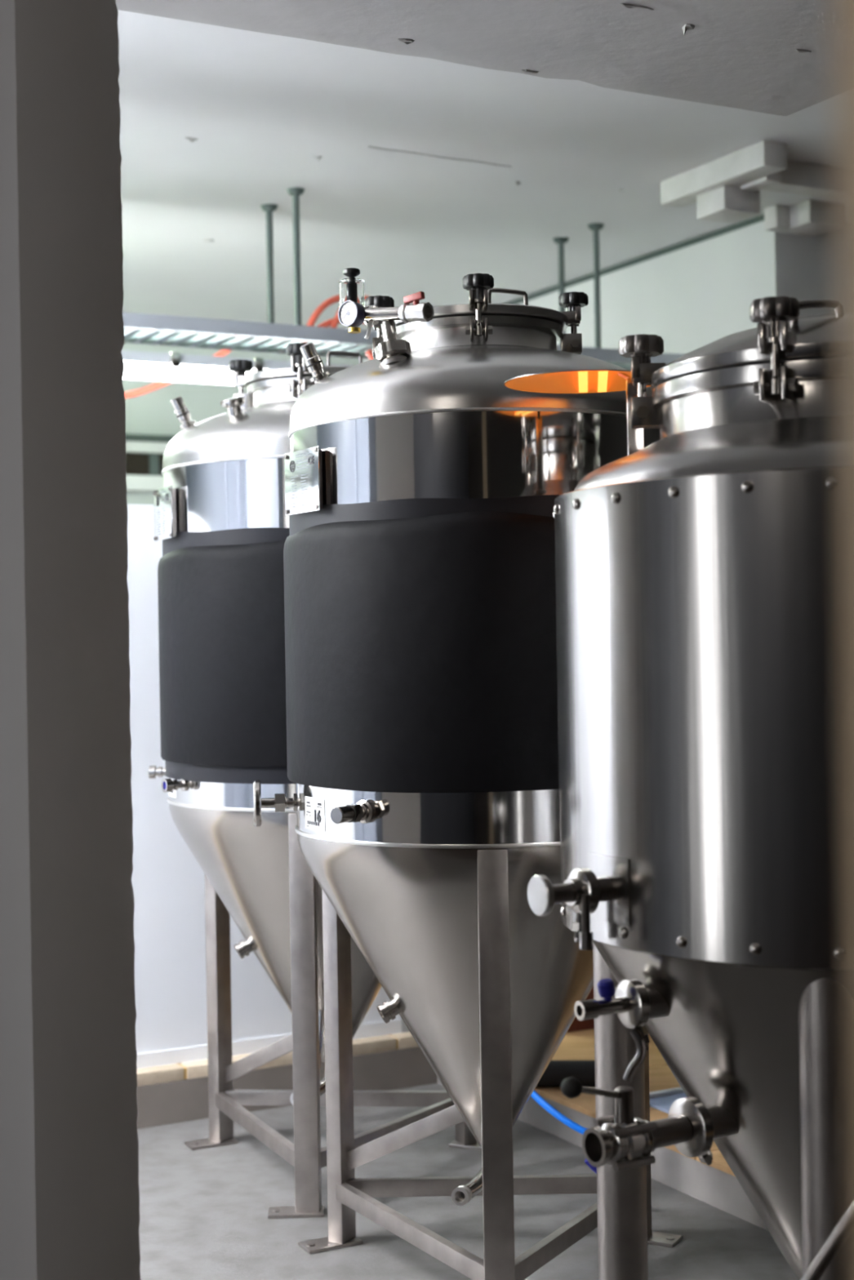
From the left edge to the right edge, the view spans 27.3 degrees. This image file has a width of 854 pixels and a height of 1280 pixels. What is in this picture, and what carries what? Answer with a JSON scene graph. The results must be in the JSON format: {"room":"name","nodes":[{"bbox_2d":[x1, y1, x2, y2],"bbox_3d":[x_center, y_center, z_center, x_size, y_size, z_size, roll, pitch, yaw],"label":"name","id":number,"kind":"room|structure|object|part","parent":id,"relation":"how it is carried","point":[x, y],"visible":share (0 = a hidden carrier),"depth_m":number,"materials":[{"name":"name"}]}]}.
{"room":"brewery","nodes":[
{"label":"brewery","id":0,"kind":"room"},
{"bbox_2d":[122,342,359,504],"bbox_3d":[-3.038,-0.032,7.506,6.150,2.750,0.100,-1,0,-28],"label":"wall","id":1,"kind":"structure","parent":0,"point":[153,413],"depth_m":8.43,"materials":[{"name":"grey paint"}]},
{"bbox_2d":[125,475,163,491],"bbox_3d":[-3.012,-0.713,7.436,6.150,0.070,0.060,-1,0,-28],"label":"trim","id":2,"kind":"structure","parent":1,"relation":"attached to","point":[134,482],"depth_m":8.30,"materials":[{"name":"paint"}]},
{"bbox_2d":[125,452,164,475],"bbox_3d":[-3.016,-0.802,7.440,6.150,0.110,0.050,-1,0,-28],"label":"window","id":3,"kind":"structure","parent":1,"relation":"in","point":[137,463],"depth_m":8.33,"materials":[{"name":"grey"}]},
{"bbox_3d":[-1.735,-0.825,8.119,0.950,0.100,0.006,-1,0,-28],"label":"pane","id":4,"kind":"part","parent":3,"relation":"part of","materials":[{"name":"grey"}]},
{"bbox_3d":[-0.854,-0.840,8.592,0.950,0.100,0.006,-1,0,-28],"label":"pane","id":5,"kind":"part","parent":3,"relation":"part of","materials":[{"name":"grey"}]},
{"bbox_2d":[125,440,168,453],"bbox_3d":[-3.017,-0.882,7.440,6.150,0.050,0.050,-1,0,-28],"label":"trim","id":6,"kind":"structure","parent":1,"relation":"attached to","point":[131,446],"depth_m":8.32,"materials":[{"name":"paint"}]},
{"bbox_2d":[125,433,175,442],"bbox_3d":[-3.018,-0.927,7.440,6.150,0.030,0.050,-1,0,-28],"label":"trim","id":7,"kind":"structure","parent":1,"relation":"attached to","point":[129,437],"depth_m":8.33,"materials":[{"name":"grey"}]},
{"bbox_2d":[126,503,409,1068],"bbox_3d":[-2.086,0.413,4.081,4.572,1.534,0.040,-1,0,-28],"label":"wall","id":8,"kind":"structure","parent":0,"point":[168,881],"depth_m":4.79,"materials":[{"name":"white paint"}]},
{"bbox_2d":[136,1031,437,1128],"bbox_3d":[-2.055,1.253,4.112,4.630,0.146,0.190,-1,0,-28],"label":"trim","id":9,"kind":"structure","parent":8,"relation":"attached to","point":[174,1093],"depth_m":4.87,"materials":[{"name":"brown wood"}]},
{"bbox_3d":[-0.084,0.379,5.155,0.027,1.534,0.040,-1,0,-28],"label":"edge post","id":10,"kind":"part","parent":8,"relation":"part of","materials":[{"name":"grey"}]},
{"bbox_2d":[137,1083,797,1279],"bbox_3d":[0.153,1.337,3.247,7.900,0.100,10.600,-1,0,-28],"label":"floor","id":11,"kind":"structure","parent":0,"point":[203,1213],"depth_m":3.92,"materials":[{"name":"grey concrete"}]},
{"bbox_2d":[0,0,140,1279],"bbox_3d":[-0.608,0.101,2.822,0.164,2.400,0.350,-1,0,-28],"label":"column","id":12,"kind":"structure","parent":11,"relation":"on","point":[69,1190],"depth_m":2.67,"materials":[{"name":"paint"}]},
{"bbox_2d":[148,342,481,1218],"bbox_3d":[-0.255,0.292,4.339,0.862,2.004,0.805,-1,0,0],"label":"tank","id":13,"kind":"object","parent":11,"relation":"on","point":[221,522],"visible":0.59,"depth_m":4.04,"materials":[{"name":"silver metal"}]},
{"bbox_3d":[-0.556,1.295,4.538,0.125,0.010,0.062,-1,0,-28],"label":"foot plate","id":14,"kind":"part","parent":13,"relation":"part of","materials":[{"name":"metal"}]},
{"bbox_3d":[-0.539,0.844,4.551,0.037,0.900,0.056,-1,0,35],"label":"leg","id":15,"kind":"part","parent":13,"relation":"part of","materials":[{"name":"metal"}]},
{"bbox_3d":[-0.462,-0.669,4.372,0.060,0.049,0.060,-1,0,0],"label":"knob","id":16,"kind":"part","parent":13,"relation":"part of","materials":[{"name":"black plastic"}]},
{"bbox_3d":[-0.295,1.290,3.973,0.125,0.010,0.062,-1,0,-3],"label":"foot plate","id":17,"kind":"part","parent":13,"relation":"part of","materials":[{"name":"metal"}]},
{"bbox_3d":[-0.267,-0.646,4.339,0.372,0.038,0.372,-1,0,0],"label":"lid","id":18,"kind":"part","parent":13,"relation":"part of","materials":[{"name":"metal"}]},
{"bbox_3d":[-0.300,-0.672,4.144,0.060,0.049,0.060,-1,0,0],"label":"knob","id":19,"kind":"part","parent":13,"relation":"part of","materials":[{"name":"black plastic"}]},
{"bbox_3d":[-0.275,0.839,3.975,0.056,0.900,0.037,-1,0,5],"label":"leg","id":20,"kind":"part","parent":13,"relation":"part of","materials":[{"name":"metal"}]},
{"bbox_3d":[-0.274,1.080,4.134,0.089,0.412,0.022,-1,0,-37],"label":"drain rod","id":21,"kind":"part","parent":13,"relation":"part of","materials":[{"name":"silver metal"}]},
{"bbox_3d":[-0.203,-0.681,4.342,0.099,0.060,0.010,-1,0,-30],"label":"handle","id":22,"kind":"part","parent":13,"relation":"part of","materials":[{"name":"silver metal"}]},
{"bbox_3d":[0.125,1.283,4.479,0.125,0.010,0.062,-1,0,28],"label":"foot plate","id":23,"kind":"part","parent":13,"relation":"part of","materials":[{"name":"metal"}]},
{"bbox_3d":[0.092,0.833,4.492,0.037,0.900,0.056,-1,0,-25],"label":"leg","id":24,"kind":"part","parent":13,"relation":"part of","materials":[{"name":"metal"}]},
{"bbox_2d":[253,267,682,1279],"bbox_3d":[0.083,0.284,3.595,0.908,2.008,0.843,-1,0,0],"label":"tank","id":25,"kind":"object","parent":11,"relation":"on","point":[421,488],"visible":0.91,"depth_m":3.27,"materials":[{"name":"silver metal"}]},
{"bbox_3d":[-0.207,1.289,3.764,0.125,0.010,0.062,-1,0,-28],"label":"foot plate","id":26,"kind":"part","parent":25,"relation":"part of","materials":[{"name":"metal"}]},
{"bbox_3d":[-0.190,0.837,3.778,0.037,0.900,0.056,-1,0,30],"label":"leg","id":27,"kind":"part","parent":25,"relation":"part of","materials":[{"name":"metal"}]},
{"bbox_3d":[-0.146,-0.707,3.400,0.033,0.017,0.033,-1,0,0],"label":"knob","id":28,"kind":"part","parent":25,"relation":"part of","materials":[{"name":"black plastic"}]},
{"bbox_2d":[338,277,364,307],"bbox_3d":[-0.145,-0.666,3.400,0.049,0.059,0.049,-1,0,0],"label":"pressure gauge","id":29,"kind":"object","parent":25,"relation":"on","point":[353,289],"depth_m":3.38,"materials":[{"name":"white"}]},
{"bbox_3d":[-0.111,-0.594,3.369,0.012,0.037,0.018,-1,0,-38],"label":"clamp lever","id":30,"kind":"part","parent":25,"relation":"part of","materials":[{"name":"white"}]},
{"bbox_3d":[-0.097,-0.676,3.597,0.058,0.049,0.058,-1,0,23],"label":"knob","id":31,"kind":"part","parent":25,"relation":"part of","materials":[{"name":"black plastic"}]},
{"bbox_3d":[-0.024,-0.637,3.313,0.045,0.032,0.014,-1,0,37],"label":"red lever","id":32,"kind":"part","parent":25,"relation":"part of","materials":[{"name":"red plastic"}]},
{"bbox_3d":[0.099,-0.679,3.397,0.058,0.049,0.058,-1,0,23],"label":"knob","id":33,"kind":"part","parent":25,"relation":"part of","materials":[{"name":"black plastic"}]},
{"bbox_3d":[0.101,-0.653,3.595,0.372,0.038,0.372,-1,0,0],"label":"lid","id":34,"kind":"part","parent":25,"relation":"part of","materials":[{"name":"metal"}]},
{"bbox_3d":[0.127,0.832,3.229,0.056,0.900,0.037,-1,0,0],"label":"leg","id":35,"kind":"part","parent":25,"relation":"part of","materials":[{"name":"metal"}]},
{"bbox_3d":[0.165,-0.688,3.597,0.099,0.060,0.010,-1,0,-30],"label":"handle","id":36,"kind":"part","parent":25,"relation":"part of","materials":[{"name":"silver metal"}]},
{"bbox_3d":[0.299,-0.683,3.593,0.058,0.049,0.058,-1,0,23],"label":"knob","id":37,"kind":"part","parent":25,"relation":"part of","materials":[{"name":"black plastic"}]},
{"bbox_3d":[0.444,0.826,3.778,0.037,0.900,0.056,-1,0,-30],"label":"leg","id":38,"kind":"part","parent":25,"relation":"part of","materials":[{"name":"metal"}]},
{"bbox_3d":[0.477,1.277,3.764,0.125,0.010,0.062,-1,0,28],"label":"foot plate","id":39,"kind":"part","parent":25,"relation":"part of","materials":[{"name":"metal"}]},
{"bbox_2d":[530,1089,586,1134],"bbox_3d":[0.349,1.170,4.186,0.388,0.259,0.088,-1,0,34],"label":"hose","id":40,"kind":"object","parent":11,"relation":"on","point":[535,1095],"visible":0.24,"depth_m":4.16,"materials":[{"name":"blue"}]},
{"bbox_2d":[567,986,594,1031],"bbox_3d":[0.714,0.825,5.568,0.900,0.695,0.230,-1,0,-28],"label":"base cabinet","id":41,"kind":"object","parent":11,"relation":"on","point":[576,1025],"visible":0.02,"depth_m":5.30,"materials":[{"name":"brown paint"}]},
{"bbox_2d":[584,1159,596,1173],"bbox_3d":[0.413,1.204,3.924,0.138,0.128,0.036,-1,0,-30],"label":"hose","id":42,"kind":"object","parent":11,"relation":"on","point":[593,1168],"visible":0.11,"depth_m":3.89,"materials":[{"name":"blue plastic"}]},
{"bbox_2d":[503,296,853,1279],"bbox_3d":[0.641,0.377,2.825,0.986,1.803,0.950,-1,0,0],"label":"tank","id":43,"kind":"object","parent":11,"relation":"on","point":[701,570],"visible":0.98,"depth_m":2.54,"materials":[{"name":"metal"}]},
{"bbox_2d":[503,368,650,394],"bbox_3d":[0.273,-0.457,3.070,0.279,0.016,0.279,-1,0,0],"label":"shade","id":44,"kind":"object","parent":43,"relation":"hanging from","point":[587,380],"depth_m":3.10,"materials":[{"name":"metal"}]},
{"bbox_3d":[0.267,0.527,2.624,0.027,0.042,0.025,-1,0,-33],"label":"blue knob","id":45,"kind":"part","parent":43,"relation":"part of","materials":[{"name":"blue plastic"}]},
{"bbox_3d":[0.271,0.371,2.628,0.005,0.098,0.105,-1,0,-28],"label":"weld plate","id":46,"kind":"part","parent":43,"relation":"part of","materials":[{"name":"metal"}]},
{"bbox_3d":[0.325,0.864,2.951,0.083,0.826,0.083,-1,0,0],"label":"leg","id":47,"kind":"part","parent":43,"relation":"part of","materials":[{"name":"metal"}]},
{"bbox_3d":[0.352,-0.376,3.008,0.050,0.170,0.057,-1,0,-17],"label":"post","id":48,"kind":"part","parent":43,"relation":"part of","materials":[{"name":"silver metal"}]},
{"bbox_3d":[0.349,-0.466,2.869,0.070,0.059,0.070,-1,0,28],"label":"knob","id":49,"kind":"part","parent":43,"relation":"part of","materials":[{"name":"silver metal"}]},
{"bbox_2d":[560,1076,738,1171],"bbox_3d":[0.355,0.712,2.618,0.329,0.189,0.275,-1,0,0],"label":"outlet","id":50,"kind":"object","parent":43,"relation":"attached to","point":[623,1140],"depth_m":2.63,"materials":[{"name":"silver metal"}]},
{"bbox_3d":[0.658,-0.467,2.842,0.590,0.104,0.590,-1,0,0],"label":"lid","id":51,"kind":"part","parent":43,"relation":"part of","materials":[{"name":"metal"}]},
{"bbox_3d":[0.508,-0.468,2.571,0.072,0.059,0.072,-1,0,0],"label":"knob","id":52,"kind":"part","parent":43,"relation":"part of","materials":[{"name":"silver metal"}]},
{"bbox_3d":[0.596,-0.486,2.690,0.115,0.077,0.016,-1,0,-37],"label":"handle","id":53,"kind":"part","parent":43,"relation":"part of","materials":[{"name":"silver metal"}]},
{"bbox_3d":[0.572,0.859,2.486,0.083,0.826,0.083,-1,0,0],"label":"leg","id":54,"kind":"part","parent":43,"relation":"part of","materials":[{"name":"metal"}]},
{"bbox_2d":[117,9,840,345],"bbox_3d":[0.103,-1.507,3.247,7.900,0.111,10.600,-1,0,-28],"label":"ceiling","id":55,"kind":"structure","parent":0,"point":[415,174],"depth_m":5.43,"materials":[{"name":"paint"}]},
{"bbox_2d":[122,186,684,370],"bbox_3d":[-1.035,-1.198,5.482,4.400,0.488,0.300,-1,0,-28],"label":"cable tray","id":56,"kind":"object","parent":55,"relation":"hanging from","point":[270,336],"visible":0.33,"depth_m":5.70,"materials":[{"name":"grey metal"}]},
{"bbox_2d":[124,335,238,399],"bbox_3d":[-1.068,-0.958,6.132,0.951,0.356,0.024,-1,0,-28],"label":"hose","id":57,"kind":"object","parent":56,"relation":"hanging from","point":[222,353],"visible":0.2,"depth_m":6.18,"materials":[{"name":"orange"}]},
{"bbox_2d":[121,350,352,385],"bbox_3d":[-0.994,-0.878,5.596,1.670,0.090,0.069,-1,0,-28],"label":"light fixture","id":58,"kind":"object","parent":56,"relation":"hanging from","point":[138,365],"visible":0.43,"depth_m":5.69,"materials":[{"name":"grey"}]},
{"bbox_3d":[-0.523,-1.211,5.882,0.060,0.480,0.060,-1,0,-28],"label":"hanger rod","id":59,"kind":"part","parent":56,"relation":"part of","materials":[{"name":"grey metal"}]},
{"bbox_3d":[-0.419,-1.213,5.677,0.060,0.480,0.060,-1,0,-28],"label":"hanger rod","id":60,"kind":"part","parent":56,"relation":"part of","materials":[{"name":"grey metal"}]},
{"bbox_2d":[324,307,339,342],"bbox_3d":[-0.302,-1.061,5.886,0.088,0.158,0.020,-1,0,-28],"label":"hose","id":61,"kind":"object","parent":56,"relation":"on","point":[335,321],"visible":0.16,"depth_m":5.88,"materials":[{"name":"red rubber"}]},
{"bbox_2d":[301,294,368,342],"bbox_3d":[-0.192,-1.070,5.923,0.518,0.180,0.022,-1,0,-28],"label":"hose","id":62,"kind":"object","parent":56,"relation":"on","point":[328,302],"visible":0.27,"depth_m":5.83,"materials":[{"name":"red rubber"}]},
{"bbox_2d":[300,318,373,342],"bbox_3d":[-0.236,-1.037,5.966,0.435,0.118,0.022,-1,0,-28],"label":"hose","id":63,"kind":"object","parent":56,"relation":"on","point":[327,323],"visible":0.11,"depth_m":5.90,"materials":[{"name":"red rubber"}]},
{"bbox_2d":[365,349,373,359],"bbox_3d":[-0.088,-0.910,5.886,0.258,0.110,0.022,-1,0,-28],"label":"hose","id":64,"kind":"object","parent":56,"relation":"hanging from","point":[369,353],"visible":0.13,"depth_m":5.82,"materials":[{"name":"red"}]},
{"bbox_3d":[-1.091,-0.976,5.593,4.400,0.046,0.012,-1,0,-28],"label":"rail","id":65,"kind":"part","parent":56,"relation":"part of","materials":[{"name":"grey metal"}]},
{"bbox_3d":[-0.965,-0.978,5.360,4.400,0.046,0.012,-1,0,-28],"label":"rail","id":66,"kind":"part","parent":56,"relation":"part of","materials":[{"name":"grey metal"}]},
{"bbox_3d":[0.494,-1.229,6.439,0.060,0.480,0.060,-1,0,-28],"label":"hanger rod","id":67,"kind":"part","parent":56,"relation":"part of","materials":[{"name":"grey metal"}]},
{"bbox_3d":[0.603,-1.231,6.237,0.060,0.480,0.060,-1,0,-28],"label":"hanger rod","id":68,"kind":"part","parent":56,"relation":"part of","materials":[{"name":"grey metal"}]},
{"bbox_2d":[115,0,839,115],"bbox_3d":[-0.031,-1.277,0.314,4.682,0.366,5.361,-1,0,-28],"label":"beam","id":69,"kind":"structure","parent":55,"relation":"attached to","point":[776,57],"depth_m":3.24,"materials":[{"name":"paint"}]},
{"bbox_2d":[660,140,786,207],"bbox_3d":[0.911,-1.439,5.451,0.087,0.075,0.520,-1,0,-28],"label":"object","id":70,"kind":"object","parent":55,"relation":"attached to","point":[763,158],"visible":1,"depth_m":5.37,"materials":[{"name":"white wood"}]},
{"bbox_2d":[696,185,759,222],"bbox_3d":[0.944,-1.364,5.513,0.140,0.074,0.140,-1,0,-28],"label":"wooden block","id":71,"kind":"object","parent":70,"relation":"attached to","point":[727,204],"visible":1,"depth_m":5.47,"materials":[{"name":"white wood"}]},
{"bbox_2d":[739,170,781,191],"bbox_3d":[1.023,-1.436,5.402,0.059,0.085,0.128,-1,0,-28],"label":"wooden block","id":72,"kind":"object","parent":55,"relation":"attached to","point":[775,178],"visible":0.45,"depth_m":5.37,"materials":[{"name":"white wood"}]},
{"bbox_2d":[764,204,788,231],"bbox_3d":[1.197,-1.444,6.027,0.055,0.075,0.065,-1,0,-28],"label":"wooden block","id":73,"kind":"object","parent":55,"relation":"attached to","point":[776,216],"visible":1,"depth_m":6.01,"materials":[{"name":"white wood"}]},
{"bbox_2d":[762,160,840,199],"bbox_3d":[1.190,-1.444,5.516,0.340,0.075,0.090,-1,0,-28],"label":"wooden block","id":74,"kind":"object","parent":55,"relation":"attached to","point":[799,178],"visible":0.64,"depth_m":5.48,"materials":[{"name":"white wood"}]},
{"bbox_2d":[777,200,840,236],"bbox_3d":[1.318,-1.446,6.039,0.160,0.075,0.170,-1,0,-28],"label":"wooden block","id":75,"kind":"object","parent":55,"relation":"attached to","point":[811,218],"visible":0.69,"depth_m":5.97,"materials":[{"name":"white wood"}]},
{"bbox_2d":[362,220,842,364],"bbox_3d":[1.117,-0.099,7.905,1.550,2.738,3.330,-1,0,-28],"label":"wall","id":76,"kind":"structure","parent":0,"point":[692,297],"depth_m":6.40,"materials":[{"name":"paint"}]},
{"bbox_2d":[437,1028,768,1231],"bbox_3d":[1.615,1.210,3.750,1.505,0.105,4.300,-1,0,-28],"label":"trim","id":77,"kind":"structure","parent":76,"relation":"attached to","point":[715,1184],"depth_m":4.41,"materials":[{"name":"brown wood"}]},
{"bbox_2d":[536,1060,595,1086],"bbox_3d":[0.346,1.144,4.646,0.298,0.068,0.068,-1,0,5],"label":"box","id":78,"kind":"object","parent":77,"relation":"on","point":[557,1071],"visible":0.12,"depth_m":4.62,"materials":[{"name":"black"}]},
{"bbox_2d":[648,1087,686,1113],"bbox_3d":[0.732,1.162,4.425,0.321,0.019,0.286,-1,0,-28],"label":"plastic tray","id":79,"kind":"object","parent":77,"relation":"on","point":[662,1100],"visible":0.02,"depth_m":4.48,"materials":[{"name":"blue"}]},
{"bbox_2d":[505,213,764,304],"bbox_3d":[0.442,-1.456,7.498,0.024,0.021,3.230,-1,0,-28],"label":"trim","id":80,"kind":"structure","parent":76,"relation":"attached to","point":[760,218],"depth_m":6.70,"materials":[{"name":"grey metal"}]},
{"bbox_3d":[2.611,-0.131,-1.378,6.831,2.750,3.730,-1,0,0],"label":"wall","id":81,"kind":"structure","parent":0,"visible":0},
{"bbox_2d":[837,0,853,933],"bbox_3d":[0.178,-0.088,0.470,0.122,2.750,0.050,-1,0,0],"label":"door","id":82,"kind":"structure","parent":81,"relation":"in","point":[845,7],"depth_m":0.49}
]}

